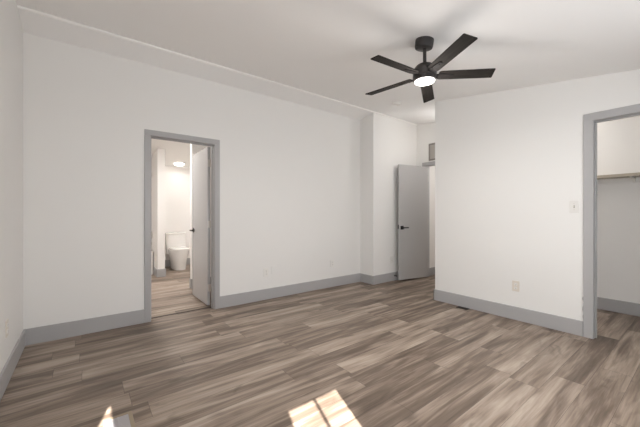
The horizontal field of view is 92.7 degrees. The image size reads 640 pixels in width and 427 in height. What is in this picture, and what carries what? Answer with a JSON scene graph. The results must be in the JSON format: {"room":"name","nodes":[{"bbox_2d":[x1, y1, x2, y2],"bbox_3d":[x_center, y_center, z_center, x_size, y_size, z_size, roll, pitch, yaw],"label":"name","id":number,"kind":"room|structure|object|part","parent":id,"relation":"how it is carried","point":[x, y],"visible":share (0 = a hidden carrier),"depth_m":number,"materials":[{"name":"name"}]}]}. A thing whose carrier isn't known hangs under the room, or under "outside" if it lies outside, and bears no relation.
{"room":"empty bedroom","nodes":[
{"label":"empty bedroom","id":0,"kind":"room"},
{"bbox_2d":[0,0,22,372],"bbox_3d":[-1.347,-0.330,0.944,0.120,3.000,4.340,0,0,-38],"label":"wall","id":1,"kind":"structure","parent":0,"point":[11,30],"depth_m":2.23,"materials":[{"name":"white paint"}]},
{"bbox_2d":[5,319,8,337],"bbox_3d":[-2.169,0.795,2.115,0.009,0.115,0.072,0,0,-38],"label":"wall outlet","id":2,"kind":"object","parent":1,"relation":"attached to","point":[7,320],"visible":1,"depth_m":2.09,"materials":[{"name":"beige plastic"}]},
{"bbox_2d":[0,330,24,400],"bbox_3d":[-1.335,1.097,1.038,0.015,0.145,4.175,0,0,-38],"label":"baseboard","id":3,"kind":"structure","parent":1,"relation":"attached to","point":[9,367],"depth_m":2.18,"materials":[{"name":"grey paint"}]},
{"bbox_2d":[151,148,164,273],"bbox_3d":[-3.283,-0.030,6.093,0.125,2.400,1.140,0,0,-38],"label":"wall","id":4,"kind":"structure","parent":0,"point":[158,159],"depth_m":5.66,"materials":[{"name":"white paint"}]},
{"bbox_2d":[154,267,165,276],"bbox_3d":[-3.274,1.097,6.082,0.155,0.145,1.140,0,0,-38],"label":"baseboard","id":5,"kind":"structure","parent":4,"relation":"attached to","point":[157,272],"depth_m":5.63,"materials":[{"name":"grey paint"}]},
{"bbox_2d":[151,139,189,167],"bbox_3d":[-2.618,-1.409,5.154,3.250,0.743,3.640,0,0,-38],"label":"ceiling","id":6,"kind":"structure","parent":0,"point":[174,151],"depth_m":5.83,"materials":[{"name":"white paint"}]},
{"bbox_2d":[173,162,184,165],"bbox_3d":[-3.044,-1.070,6.592,0.229,0.073,0.229,0,0,-33],"label":"ceiling lamp","id":7,"kind":"object","parent":6,"relation":"attached to","point":[174,163],"visible":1,"depth_m":6.53,"materials":[{"name":"white plastic"}]},
{"bbox_2d":[165,166,189,259],"bbox_3d":[-2.618,-0.280,5.154,3.250,2.900,3.640,0,0,-38],"label":"wall","id":8,"kind":"structure","parent":0,"point":[177,179],"depth_m":6.87,"materials":[{"name":"white paint"}]},
{"bbox_2d":[165,258,189,266],"bbox_3d":[-3.017,1.097,7.009,1.415,0.145,0.015,0,0,-38],"label":"baseboard","id":9,"kind":"structure","parent":8,"relation":"attached to","point":[167,262],"depth_m":6.76,"materials":[{"name":"grey paint"}]},
{"bbox_2d":[23,32,359,328],"bbox_3d":[-1.050,-0.330,3.989,4.310,3.000,0.120,0,0,-38],"label":"wall","id":10,"kind":"structure","parent":0,"point":[290,172],"depth_m":3.24,"materials":[{"name":"white paint"}]},
{"bbox_2d":[23,309,143,345],"bbox_3d":[-2.250,1.097,2.979,0.936,0.145,0.015,0,0,-38],"label":"baseboard","id":11,"kind":"structure","parent":10,"relation":"attached to","point":[47,333],"depth_m":2.94,"materials":[{"name":"grey paint"}]},
{"bbox_2d":[144,129,219,322],"bbox_3d":[-1.596,0.133,3.561,0.811,2.074,0.140,0,0,-38],"label":"door frame","id":12,"kind":"structure","parent":10,"relation":"attached to","point":[148,134],"depth_m":3.56,"materials":[{"name":"grey paint"}]},
{"bbox_2d":[190,147,210,304],"bbox_3d":[-1.592,0.159,4.076,0.142,1.978,0.684,0,0,-38],"label":"door","id":13,"kind":"structure","parent":10,"relation":"in","point":[201,162],"depth_m":4.00,"materials":[{"name":"grey wood"}]},
{"bbox_2d":[264,268,268,276],"bbox_3d":[-0.732,0.802,4.153,0.072,0.115,0.009,0,0,-38],"label":"wall outlet","id":14,"kind":"object","parent":10,"relation":"attached to","point":[266,270],"visible":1,"depth_m":4.15,"materials":[{"name":"white plastic"}]},
{"bbox_2d":[220,271,397,307],"bbox_3d":[0.294,1.097,4.748,3.633,0.145,0.320,0,0,-38],"label":"baseboard","id":15,"kind":"structure","parent":10,"relation":"attached to","point":[264,294],"depth_m":4.48,"materials":[{"name":"grey paint"}]},
{"bbox_2d":[20,17,366,119],"bbox_3d":[-0.981,-1.724,3.875,4.380,0.312,0.465,0,0,-38],"label":"ceiling strip","id":16,"kind":"object","parent":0,"point":[29,26],"visible":0.33,"depth_m":3.31,"materials":[{"name":"white paint"}]},
{"bbox_2d":[189,144,210,288],"bbox_3d":[-1.526,-0.130,5.179,1.290,2.600,0.115,0,0,-38],"label":"wall","id":17,"kind":"structure","parent":0,"point":[194,148],"depth_m":4.83,"materials":[{"name":"white paint"}]},
{"bbox_2d":[0,264,639,426],"bbox_3d":[0.426,1.220,4.686,7.800,0.100,8.300,0,0,-38],"label":"floor","id":18,"kind":"structure","parent":0,"point":[357,354],"depth_m":2.30,"materials":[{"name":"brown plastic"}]},
{"bbox_2d":[103,411,134,426],"bbox_3d":[-1.075,1.167,1.640,0.140,0.006,0.305,0,0,-38],"label":"floor vent","id":19,"kind":"object","parent":18,"relation":"in","point":[126,419],"visible":1,"depth_m":1.71,"materials":[{"name":"beige metal"}]},
{"bbox_2d":[151,250,153,274],"bbox_3d":[-4.020,0.945,5.727,1.474,0.450,0.810,0,0,-38],"label":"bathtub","id":20,"kind":"object","parent":18,"relation":"on","point":[152,251],"visible":0.1,"depth_m":5.85,"materials":[{"name":"white ceramic"}]},
{"bbox_2d":[165,232,189,269],"bbox_3d":[-3.028,0.792,6.529,0.415,0.756,0.732,0,0,-38],"label":"toilet","id":21,"kind":"object","parent":18,"relation":"on","point":[175,242],"visible":1,"depth_m":6.48,"materials":[{"name":"white ceramic"}]},
{"bbox_3d":[-3.179,0.662,6.723,0.400,0.415,0.240,0,0,-38],"label":"tank","id":22,"kind":"part","parent":21,"relation":"part of","materials":[{"name":"white ceramic"}]},
{"bbox_3d":[-3.187,0.437,6.735,0.415,0.034,0.212,0,0,-38],"label":"tank lid","id":23,"kind":"part","parent":21,"relation":"part of","materials":[{"name":"white ceramic"}]},
{"bbox_3d":[-3.025,0.970,6.525,0.365,0.400,0.702,0,0,-38],"label":"bowl","id":24,"kind":"part","parent":21,"relation":"part of","materials":[{"name":"white ceramic"}]},
{"bbox_3d":[-2.963,0.737,6.445,0.378,0.025,0.520,0,0,-38],"label":"lid","id":25,"kind":"part","parent":21,"relation":"part of","materials":[{"name":"white ceramic"}]},
{"bbox_2d":[151,307,210,317],"bbox_3d":[-1.630,1.173,3.606,0.683,0.014,0.026,0,0,-38],"label":"trim","id":26,"kind":"structure","parent":18,"relation":"on","point":[205,307],"depth_m":3.59,"materials":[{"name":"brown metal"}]},
{"bbox_2d":[15,0,639,123],"bbox_3d":[0.955,-1.485,2.527,5.800,0.787,4.035,0,0,-38],"label":"ceiling","id":27,"kind":"structure","parent":0,"point":[326,48],"depth_m":2.48,"materials":[{"name":"white paint"}]},
{"bbox_2d":[365,33,495,102],"bbox_3d":[0.807,-1.219,2.426,1.007,0.358,1.018,0,0,-38],"label":"ceiling fan","id":28,"kind":"object","parent":27,"relation":"hanging from","point":[424,73],"visible":1,"depth_m":2.37,"materials":[{"name":"brown metal"}]},
{"bbox_3d":[0.597,-1.089,2.642,0.424,0.008,0.100,-2,10,41],"label":"blade","id":29,"kind":"part","parent":28,"relation":"part of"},
{"bbox_3d":[0.563,-1.105,2.272,0.424,0.008,0.100,2,10,-31],"label":"blade","id":30,"kind":"part","parent":28,"relation":"part of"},
{"bbox_3d":[0.960,-1.085,2.725,0.100,0.008,0.424,-15,-8,22],"label":"blade","id":31,"kind":"part","parent":28,"relation":"part of","materials":[{"name":"brown wood"}]},
{"bbox_3d":[0.906,-1.111,2.125,0.100,0.008,0.424,14,-5,-12],"label":"blade","id":32,"kind":"part","parent":28,"relation":"part of","materials":[{"name":"brown wood"}]},
{"bbox_3d":[1.151,-1.099,2.405,0.424,0.008,0.100,0,-15,5],"label":"blade","id":33,"kind":"part","parent":28,"relation":"part of","materials":[{"name":"brown wood"}]},
{"bbox_2d":[360,113,416,275],"bbox_3d":[1.268,-0.355,5.585,1.310,3.050,0.425,0,0,-38],"label":"wall","id":34,"kind":"structure","parent":0,"point":[386,143],"depth_m":5.18,"materials":[{"name":"white paint"}]},
{"bbox_2d":[17,5,416,125],"bbox_3d":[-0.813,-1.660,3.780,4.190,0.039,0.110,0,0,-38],"label":"trim","id":35,"kind":"structure","parent":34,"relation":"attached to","point":[22,13],"depth_m":3.18,"materials":[{"name":"white paint"}]},
{"bbox_2d":[417,123,434,165],"bbox_3d":[2.240,-0.330,5.299,0.120,3.000,1.215,0,0,-38],"label":"wall","id":36,"kind":"structure","parent":0,"point":[425,132],"depth_m":5.61,"materials":[{"name":"white paint"}]},
{"bbox_2d":[398,164,427,279],"bbox_3d":[1.667,0.150,5.401,0.680,1.996,0.102,0,0,-27],"label":"door","id":37,"kind":"structure","parent":36,"relation":"in","point":[412,180],"depth_m":5.38,"materials":[{"name":"grey wood"}]},
{"bbox_2d":[422,161,434,276],"bbox_3d":[2.197,0.117,5.345,0.140,2.105,0.840,0,0,-38],"label":"door frame","id":38,"kind":"structure","parent":36,"relation":"attached to","point":[432,163],"depth_m":5.65,"materials":[{"name":"grey paint"}]},
{"bbox_2d":[429,143,434,160],"bbox_3d":[2.079,-1.108,5.399,0.012,0.310,0.344,0,0,-38],"label":"air vent","id":39,"kind":"object","parent":36,"relation":"in","point":[432,145],"visible":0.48,"depth_m":5.49,"materials":[{"name":"beige metal"}]},
{"bbox_2d":[429,166,434,267],"bbox_3d":[3.068,-0.130,5.903,1.930,2.600,1.240,0,0,-38],"label":"wall","id":40,"kind":"structure","parent":0,"point":[431,168],"depth_m":5.80,"materials":[{"name":"white paint"}]},
{"bbox_2d":[429,267,434,275],"bbox_3d":[2.728,1.097,6.263,1.830,0.145,0.015,0,0,-38],"label":"baseboard","id":41,"kind":"structure","parent":40,"relation":"attached to","point":[432,269],"depth_m":5.80,"materials":[{"name":"grey paint"}]},
{"bbox_2d":[435,69,639,320],"bbox_3d":[2.990,-0.280,3.393,1.360,2.900,2.920,0,0,-38],"label":"wall","id":42,"kind":"structure","parent":0,"point":[509,163],"depth_m":3.47,"materials":[{"name":"white paint"}]},
{"bbox_2d":[434,289,582,336],"bbox_3d":[2.063,1.097,3.551,0.115,0.145,1.567,0,0,-38],"label":"baseboard","id":43,"kind":"structure","parent":42,"relation":"attached to","point":[568,325],"depth_m":3.36,"materials":[{"name":"grey paint"}]},
{"bbox_2d":[512,280,519,291],"bbox_3d":[2.154,0.799,3.357,0.009,0.115,0.072,0,0,-38],"label":"wall outlet","id":44,"kind":"object","parent":42,"relation":"attached to","point":[515,284],"visible":1,"depth_m":3.35,"materials":[{"name":"beige plastic"}]},
{"bbox_2d":[569,200,578,212],"bbox_3d":[2.459,-0.066,2.953,0.018,0.119,0.074,0,0,-38],"label":"light switch","id":45,"kind":"object","parent":42,"relation":"attached to","point":[573,205],"visible":1,"depth_m":2.95,"materials":[{"name":"white plastic"}]},
{"bbox_2d":[582,104,639,338],"bbox_3d":[2.828,0.117,2.562,0.120,2.107,0.943,0,0,-38],"label":"door frame","id":46,"kind":"structure","parent":42,"relation":"attached to","point":[590,121],"depth_m":2.86,"materials":[{"name":"grey paint"}]},
{"bbox_2d":[597,297,639,316],"bbox_3d":[3.413,1.097,3.750,0.015,0.145,2.670,0,0,-38],"label":"baseboard","id":47,"kind":"structure","parent":42,"relation":"attached to","point":[624,307],"depth_m":3.60,"materials":[{"name":"grey paint"}]},
{"bbox_2d":[597,172,639,184],"bbox_3d":[3.292,-0.395,3.658,0.318,0.086,2.650,0,0,-38],"label":"closet shelf","id":48,"kind":"object","parent":42,"relation":"attached to","point":[627,177],"visible":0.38,"depth_m":3.52,"materials":[{"name":"beige wood"}]}
]}

